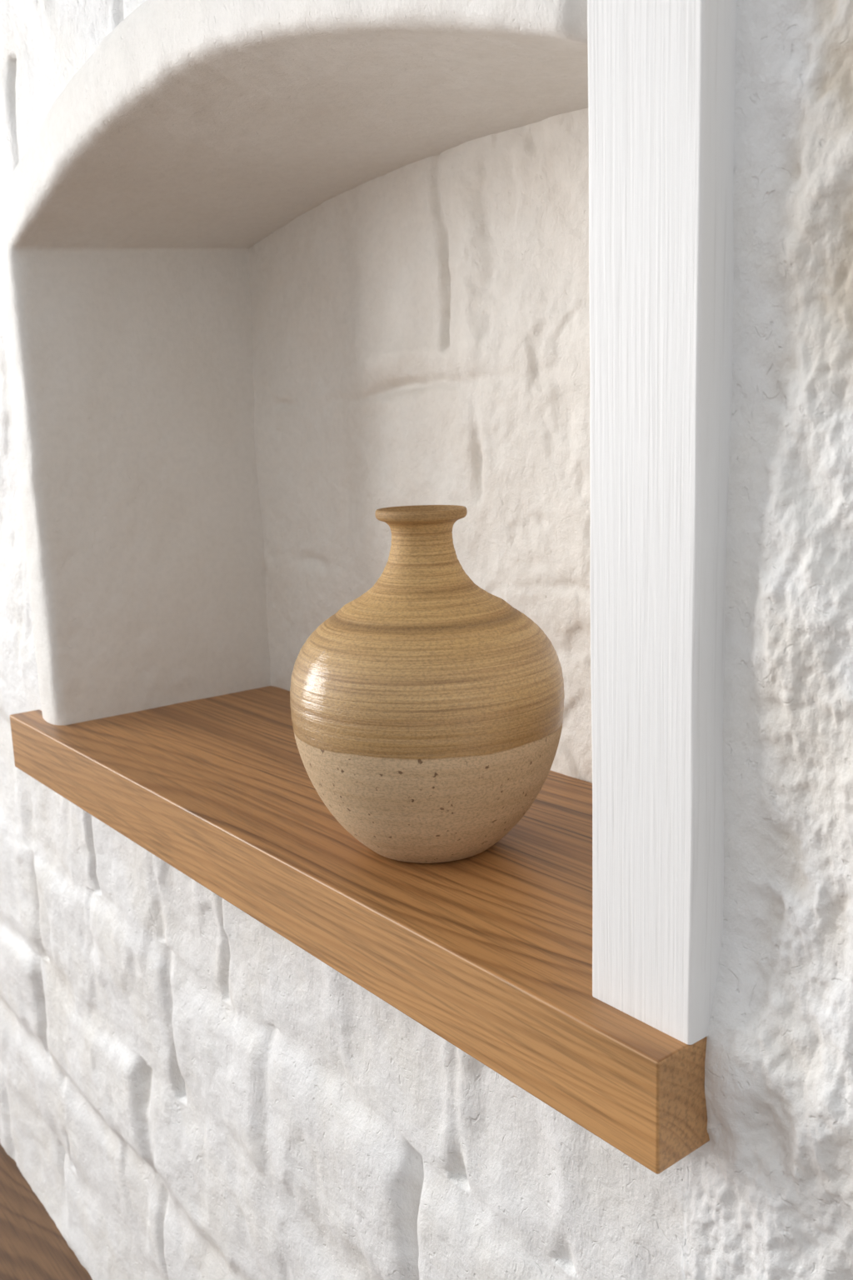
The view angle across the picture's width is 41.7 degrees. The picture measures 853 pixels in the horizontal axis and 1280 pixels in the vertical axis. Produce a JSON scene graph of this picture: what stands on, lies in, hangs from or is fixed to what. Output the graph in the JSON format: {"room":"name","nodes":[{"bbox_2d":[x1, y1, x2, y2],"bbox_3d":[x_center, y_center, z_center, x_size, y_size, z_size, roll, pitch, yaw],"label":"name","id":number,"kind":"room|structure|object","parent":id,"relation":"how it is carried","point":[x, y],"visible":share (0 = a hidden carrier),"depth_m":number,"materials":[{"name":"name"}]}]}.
{"room":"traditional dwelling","nodes":[
{"label":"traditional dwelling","id":0,"kind":"room"},
{"bbox_2d":[0,1143,92,1279],"bbox_3d":[-1.589,0.987,0.061,3.605,0.035,3.920,-10,14,-37],"label":"floor","id":1,"kind":"structure","parent":0,"point":[32,1247],"depth_m":1.30,"materials":[{"name":"brown wood"}]},
{"bbox_2d":[248,107,592,783],"bbox_3d":[0.047,-0.151,0.862,0.020,0.586,0.821,-10,14,-37],"label":"wall","id":2,"kind":"structure","parent":0,"point":[421,332],"depth_m":0.88,"materials":[{"name":"paint"}]},
{"bbox_2d":[0,0,852,1279],"bbox_3d":[-0.473,-0.145,1.182,0.038,1.799,3.287,-10,14,-37],"label":"wall","id":3,"kind":"structure","parent":0,"point":[188,1091],"depth_m":0.62,"materials":[{"name":"paint"}]},
{"bbox_2d":[0,0,588,724],"bbox_3d":[-0.068,-0.158,0.816,0.235,0.574,0.759,-10,14,-37],"label":"wall niche reveal","id":4,"kind":"object","parent":3,"relation":"attached to","point":[194,132],"visible":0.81,"depth_m":0.98,"materials":[{"name":"paint"}]},
{"bbox_2d":[10,685,709,1174],"bbox_3d":[-0.056,0.132,0.855,0.249,0.053,0.807,-10,14,-37],"label":"wooden shelf","id":5,"kind":"object","parent":4,"relation":"attached to","point":[490,951],"visible":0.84,"depth_m":0.66,"materials":[{"name":"brown wood"}]},
{"bbox_2d":[290,505,564,863],"bbox_3d":[0.000,0.025,0.697,0.170,0.213,0.169,-3,11,-4],"label":"ceramic vase","id":6,"kind":"object","parent":5,"relation":"on","point":[427,710],"visible":1,"depth_m":0.64,"materials":[{"name":"ceramic"}]},
{"bbox_2d":[587,0,737,1044],"bbox_3d":[0.094,-0.376,0.406,0.046,1.101,0.058,-10,14,-37],"label":"trim","id":7,"kind":"structure","parent":3,"relation":"attached to","point":[662,73],"depth_m":0.45,"materials":[{"name":"white paint"}]}
]}

